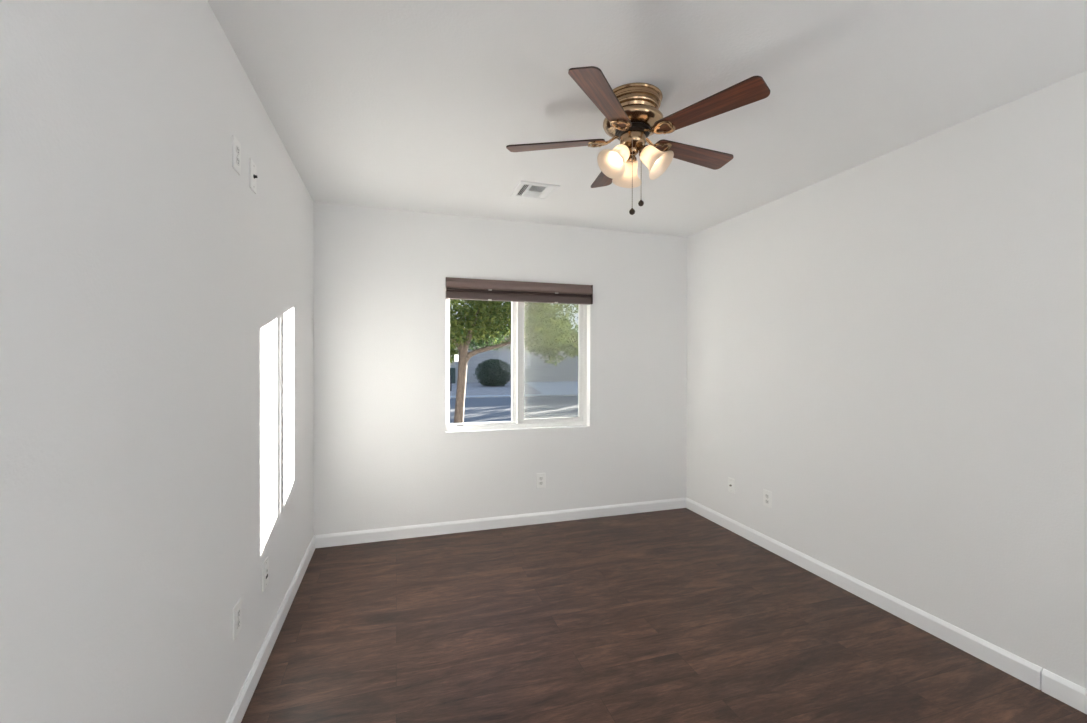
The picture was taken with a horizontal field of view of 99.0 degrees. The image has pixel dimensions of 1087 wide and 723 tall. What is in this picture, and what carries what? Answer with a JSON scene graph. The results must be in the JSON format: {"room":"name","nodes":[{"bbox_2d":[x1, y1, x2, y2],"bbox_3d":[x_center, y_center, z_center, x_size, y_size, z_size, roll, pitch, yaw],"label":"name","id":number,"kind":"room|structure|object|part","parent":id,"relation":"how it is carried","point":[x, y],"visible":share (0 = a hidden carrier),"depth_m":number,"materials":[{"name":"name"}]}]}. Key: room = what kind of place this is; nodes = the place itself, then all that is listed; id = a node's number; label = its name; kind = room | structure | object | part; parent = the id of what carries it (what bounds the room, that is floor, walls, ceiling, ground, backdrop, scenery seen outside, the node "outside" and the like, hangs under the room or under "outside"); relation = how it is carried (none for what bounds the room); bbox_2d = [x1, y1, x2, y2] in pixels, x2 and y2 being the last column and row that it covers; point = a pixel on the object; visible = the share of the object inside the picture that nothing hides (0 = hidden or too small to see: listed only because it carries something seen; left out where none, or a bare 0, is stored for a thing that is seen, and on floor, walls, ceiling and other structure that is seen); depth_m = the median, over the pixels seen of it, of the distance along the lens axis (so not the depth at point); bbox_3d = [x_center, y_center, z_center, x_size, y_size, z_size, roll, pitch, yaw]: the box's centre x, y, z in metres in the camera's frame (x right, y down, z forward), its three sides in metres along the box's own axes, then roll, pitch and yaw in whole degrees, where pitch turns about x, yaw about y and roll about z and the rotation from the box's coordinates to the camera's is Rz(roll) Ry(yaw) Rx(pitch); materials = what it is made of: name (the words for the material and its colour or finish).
{"room":"empty bedroom","nodes":[
{"label":"empty bedroom","id":0,"kind":"room"},
{"bbox_2d":[0,0,313,722],"bbox_3d":[-0.911,0.200,0.765,0.160,2.620,5.527,0,0,-18],"label":"wall","id":1,"kind":"structure","parent":0,"point":[157,308],"depth_m":1.07,"materials":[{"name":"white paint"}]},
{"bbox_2d":[232,135,240,174],"bbox_3d":[-1.112,-0.747,1.685,0.009,0.118,0.078,0,0,-18],"label":"wall outlet","id":2,"kind":"object","parent":1,"relation":"attached to","point":[236,146],"visible":1,"depth_m":1.67,"materials":[{"name":"white plastic"}]},
{"bbox_2d":[233,598,240,639],"bbox_3d":[-1.117,0.939,1.695,0.009,0.114,0.080,0,0,-18],"label":"wall outlet","id":3,"kind":"object","parent":1,"relation":"attached to","point":[237,608],"visible":1,"depth_m":1.68,"materials":[{"name":"white plastic"}]},
{"bbox_2d":[249,158,257,193],"bbox_3d":[-1.169,-0.748,1.879,0.018,0.118,0.078,0,0,-18],"label":"cable plate","id":4,"kind":"object","parent":1,"relation":"attached to","point":[252,167],"visible":1,"depth_m":1.86,"materials":[{"name":"white plastic"}]},
{"bbox_2d":[262,556,268,591],"bbox_3d":[-1.231,0.942,2.060,0.012,0.120,0.092,0,0,-18],"label":"plate","id":5,"kind":"object","parent":1,"relation":"attached to","point":[265,566],"visible":1,"depth_m":2.04,"materials":[{"name":"white plastic"}]},
{"bbox_2d":[226,536,315,722],"bbox_3d":[-0.830,1.286,0.797,0.014,0.088,5.207,0,0,-18],"label":"baseboard","id":6,"kind":"structure","parent":1,"relation":"attached to","point":[237,713],"depth_m":2.06,"materials":[{"name":"white paint"}]},
{"bbox_2d":[314,202,686,536],"bbox_3d":[-0.187,0.186,3.809,3.057,2.620,0.160,0,0,-18],"label":"wall","id":7,"kind":"structure","parent":0,"point":[385,456],"depth_m":3.58,"materials":[{"name":"white paint"}]},
{"bbox_2d":[315,498,685,547],"bbox_3d":[-0.163,1.273,3.732,3.029,0.088,0.014,0,0,-18],"label":"baseboard","id":8,"kind":"structure","parent":7,"relation":"attached to","point":[403,532],"depth_m":3.64,"materials":[{"name":"white paint"}]},
{"bbox_2d":[445,299,586,430],"bbox_3d":[-0.209,-0.050,3.825,1.197,1.188,0.114,0,0,-18],"label":"window","id":9,"kind":"structure","parent":7,"relation":"in","point":[517,308],"depth_m":3.81,"materials":[{"name":"white plastic"}]},
{"bbox_3d":[-0.487,-0.050,3.761,0.559,1.120,0.043,0,0,-18],"label":"fixed sash","id":10,"kind":"part","parent":9,"relation":"part of","materials":[{"name":"white plastic"}]},
{"bbox_3d":[0.058,-0.050,3.891,0.579,1.116,0.034,0,0,-18],"label":"sliding sash","id":11,"kind":"part","parent":9,"relation":"part of","materials":[{"name":"white plastic"}]},
{"bbox_2d":[446,277,592,304],"bbox_3d":[-0.172,-0.558,3.722,1.204,0.163,0.077,0,0,-18],"label":"window blind","id":12,"kind":"object","parent":7,"relation":"attached to","point":[456,288],"visible":1,"depth_m":3.69,"materials":[{"name":"brown"}]},
{"bbox_3d":[-0.178,-0.510,3.728,1.192,0.059,0.052,0,0,-18],"label":"rail","id":13,"kind":"part","parent":12,"relation":"part of","materials":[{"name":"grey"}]},
{"bbox_3d":[-0.175,-0.599,3.721,1.192,0.079,0.077,0,0,-18],"label":"head rail","id":14,"kind":"part","parent":12,"relation":"part of","materials":[{"name":"brown"}]},
{"bbox_2d":[536,473,544,487],"bbox_3d":[-0.021,0.970,3.778,0.078,0.122,0.009,0,0,-18],"label":"wall outlet","id":15,"kind":"object","parent":7,"relation":"attached to","point":[540,477],"visible":1,"depth_m":3.77,"materials":[{"name":"white plastic"}]},
{"bbox_2d":[207,0,1086,236],"bbox_3d":[0.626,-1.184,1.244,3.377,0.150,5.527,0,0,-18],"label":"ceiling","id":16,"kind":"structure","parent":0,"point":[409,105],"depth_m":1.86,"materials":[{"name":"white paint"}]},
{"bbox_2d":[511,181,559,200],"bbox_3d":[-0.059,-1.115,3.040,0.258,0.009,0.275,0,0,-18],"label":"ceiling vent","id":17,"kind":"object","parent":16,"relation":"in","point":[524,189],"visible":1,"depth_m":3.03,"materials":[{"name":"white metal"}]},
{"bbox_2d":[506,66,769,214],"bbox_3d":[0.395,-0.861,1.998,1.045,0.505,1.049,0,0,-18],"label":"ceiling fan","id":18,"kind":"object","parent":16,"relation":"hanging from","point":[631,112],"visible":1,"depth_m":1.89,"materials":[{"name":"brown wood"}]},
{"bbox_3d":[0.053,-0.946,2.032,0.428,0.030,0.114,0,0,10],"label":"blade","id":19,"kind":"part","parent":18,"relation":"part of","materials":[{"name":"brown wood"}]},
{"bbox_3d":[0.223,-0.944,1.681,0.114,0.030,0.428,0,0,28],"label":"blade","id":20,"kind":"part","parent":18,"relation":"part of","materials":[{"name":"brown wood"}]},
{"bbox_3d":[0.334,-0.947,2.302,0.114,0.030,0.428,0,0,-8],"label":"blade","id":21,"kind":"part","parent":18,"relation":"part of","materials":[{"name":"brown wood"}]},
{"bbox_3d":[0.308,-0.848,1.928,0.134,0.103,0.134,49,-24,-23],"label":"lamp shade","id":22,"kind":"part","parent":18,"relation":"part of","materials":[{"name":"white glass"}]},
{"bbox_3d":[0.312,-0.853,1.931,0.043,0.058,0.043,49,-24,-23],"label":"bulb","id":23,"kind":"part","parent":18,"relation":"part of","materials":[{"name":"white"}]},
{"bbox_3d":[0.377,-0.848,2.059,0.134,0.103,0.134,0,44,-2],"label":"lamp shade","id":24,"kind":"part","parent":18,"relation":"part of","materials":[{"name":"white glass"}]},
{"bbox_3d":[0.379,-0.895,2.014,0.057,0.065,0.057,0,44,-2],"label":"lamp arm","id":25,"kind":"part","parent":18,"relation":"part of","materials":[{"name":"gold metal"}]},
{"bbox_3d":[0.367,-0.771,1.921,0.004,0.291,0.004,0,0,-18],"label":"pull chain","id":26,"kind":"part","parent":18,"relation":"part of","materials":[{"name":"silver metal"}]},
{"bbox_3d":[0.415,-0.894,1.956,0.057,0.065,0.057,-47,-19,19],"label":"lamp arm","id":27,"kind":"part","parent":18,"relation":"part of","materials":[{"name":"gold metal"}]},
{"bbox_3d":[0.456,-0.848,1.936,0.134,0.103,0.134,-47,-19,19],"label":"lamp shade","id":28,"kind":"part","parent":18,"relation":"part of","materials":[{"name":"white glass"}]},
{"bbox_3d":[0.678,-0.945,2.118,0.428,0.030,0.114,0,0,-26],"label":"blade","id":29,"kind":"part","parent":18,"relation":"part of","materials":[{"name":"brown wood"}]},
{"bbox_3d":[0.610,-0.943,1.734,0.114,0.030,0.428,0,0,-44],"label":"blade","id":30,"kind":"part","parent":18,"relation":"part of","materials":[{"name":"brown wood"}]},
{"bbox_2d":[241,508,1086,722],"bbox_3d":[0.620,1.391,1.257,3.057,0.120,5.207,0,0,-18],"label":"floor","id":31,"kind":"structure","parent":0,"point":[672,615],"depth_m":2.20,"materials":[{"name":"brown wood"}]},
{"bbox_2d":[686,70,1086,688],"bbox_3d":[2.156,0.202,1.736,0.160,2.620,5.527,0,0,-18],"label":"wall","id":32,"kind":"structure","parent":0,"point":[891,347],"depth_m":2.28,"materials":[{"name":"white paint"}]},
{"bbox_2d":[728,477,734,493],"bbox_3d":[1.463,0.969,3.628,0.018,0.112,0.072,0,0,-18],"label":"cable plate","id":33,"kind":"object","parent":32,"relation":"attached to","point":[731,482],"visible":1,"depth_m":3.62,"materials":[{"name":"white plastic"}]},
{"bbox_2d":[763,489,771,508],"bbox_3d":[1.580,0.968,3.275,0.009,0.116,0.078,0,0,-18],"label":"wall outlet","id":34,"kind":"object","parent":32,"relation":"attached to","point":[767,495],"visible":1,"depth_m":3.27,"materials":[{"name":"white plastic"}]},
{"bbox_2d":[686,498,1041,689],"bbox_3d":[1.651,1.280,3.040,0.014,0.088,2.428,0,0,-18],"label":"baseboard","id":35,"kind":"structure","parent":32,"relation":"attached to","point":[1030,673],"depth_m":2.42,"materials":[{"name":"white paint"}]},
{"bbox_2d":[1041,669,1086,713],"bbox_3d":[2.437,1.295,0.555,0.016,0.088,2.774,0,0,-18],"label":"trim","id":36,"kind":"structure","parent":32,"relation":"attached to","point":[1060,688],"depth_m":1.81,"materials":[{"name":"white paint"}]},
{"label":"outside","id":37,"kind":"structure","parent":0,"visible":0},
{"bbox_3d":[0.806,1.338,47.150,150.000,0.100,30.600,0,0,-18],"label":"lot","id":38,"kind":"object","parent":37,"visible":0},
{"bbox_2d":[455,362,457,382],"bbox_3d":[-5.378,0.524,29.244,0.500,1.860,0.500,0,0,-18],"label":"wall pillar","id":39,"kind":"structure","parent":38,"relation":"on","point":[456,363],"depth_m":29.02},
{"bbox_2d":[468,307,510,350],"bbox_3d":[-4.259,-1.970,36.172,4.004,6.588,4.148,0,0,-18],"label":"tree","id":40,"kind":"object","parent":38,"relation":"on","point":[485,343],"visible":0.13,"depth_m":36.24,"materials":[{"name":"green plant"}]},
{"bbox_2d":[450,330,577,364],"bbox_3d":[-4.348,-1.034,46.868,15.800,4.600,8.800,0,0,-18],"label":"house","id":41,"kind":"structure","parent":38,"relation":"on","point":[506,339],"depth_m":42.91,"materials":[{"name":"paint"}]},
{"bbox_2d":[466,350,577,382],"bbox_3d":[21.555,0.395,37.770,56.100,2.160,0.280,0,0,-18],"label":"wall","id":42,"kind":"structure","parent":38,"relation":"on","point":[535,369],"depth_m":30.69,"materials":[{"name":"white paint"}]},
{"bbox_2d":[524,312,571,350],"bbox_3d":[0.203,-1.656,36.706,4.402,5.978,4.381,0,0,-18],"label":"tree","id":43,"kind":"object","parent":38,"relation":"on","point":[546,312],"visible":0.06,"depth_m":36.17,"materials":[{"name":"green plant"}]},
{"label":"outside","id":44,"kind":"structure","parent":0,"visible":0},
{"bbox_2d":[450,393,577,398],"bbox_3d":[8.713,1.444,22.172,90.000,0.100,0.500,0,0,-18],"label":"curb","id":45,"kind":"object","parent":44,"point":[576,394],"depth_m":18.93,"materials":[{"name":"concrete"}]},
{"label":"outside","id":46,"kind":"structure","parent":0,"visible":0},
{"bbox_2d":[526,381,577,393],"bbox_3d":[24.168,1.444,32.912,54.050,0.100,10.650,0,0,-18],"label":"driveway","id":47,"kind":"structure","parent":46,"point":[566,387],"depth_m":24.67,"materials":[{"name":"concrete"}]},
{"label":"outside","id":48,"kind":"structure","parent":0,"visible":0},
{"bbox_3d":[12.280,1.530,10.907,90.000,0.100,5.833,0,0,-18],"label":"yard","id":49,"kind":"structure","parent":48,"visible":0},
{"bbox_2d":[450,299,577,422],"bbox_3d":[-1.040,-0.624,7.802,4.342,4.192,4.036,0,0,-18],"label":"tree","id":50,"kind":"object","parent":49,"relation":"on","point":[493,316],"visible":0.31,"depth_m":7.46,"materials":[{"name":"green plant"}]},
{"bbox_2d":[454,354,458,361],"bbox_3d":[-1.404,-0.056,7.485,0.070,0.120,0.060,0,0,-18],"label":"box","id":51,"kind":"object","parent":50,"relation":"attached to","point":[456,356],"visible":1,"depth_m":7.46,"materials":[{"name":"white"}]},
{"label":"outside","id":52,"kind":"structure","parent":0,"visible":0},
{"bbox_2d":[450,382,541,395],"bbox_3d":[-17.733,1.413,19.648,38.050,0.100,10.650,0,0,-18],"label":"gravel strip","id":53,"kind":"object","parent":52,"point":[472,389],"visible":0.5,"depth_m":22.26,"materials":[{"name":"grey gravel"}]},
{"bbox_2d":[450,376,451,390],"bbox_3d":[-4.396,1.034,21.901,0.140,0.700,0.140,0,0,-18],"label":"post","id":54,"kind":"object","parent":53,"relation":"on","point":[450,376],"visible":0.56,"depth_m":21.85,"materials":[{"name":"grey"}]},
{"bbox_2d":[450,368,456,384],"bbox_3d":[-5.615,0.864,27.178,0.960,0.980,0.720,0,0,-18],"label":"utility box","id":55,"kind":"object","parent":53,"relation":"on","point":[452,370],"visible":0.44,"depth_m":26.97,"materials":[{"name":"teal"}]},
{"bbox_2d":[473,358,510,385],"bbox_3d":[-2.778,0.627,25.754,2.280,1.644,1.993,0,0,-18],"label":"round bush","id":56,"kind":"object","parent":53,"relation":"on","point":[485,368],"visible":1,"depth_m":25.39,"materials":[{"name":"green plant"}]},
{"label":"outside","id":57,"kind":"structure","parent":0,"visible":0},
{"bbox_2d":[450,396,577,422],"bbox_3d":[9.883,1.516,18.478,90.000,0.100,7.250,0,0,-18],"label":"road","id":58,"kind":"structure","parent":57,"point":[496,408],"depth_m":14.45,"materials":[{"name":"grey asphalt"}]}
]}

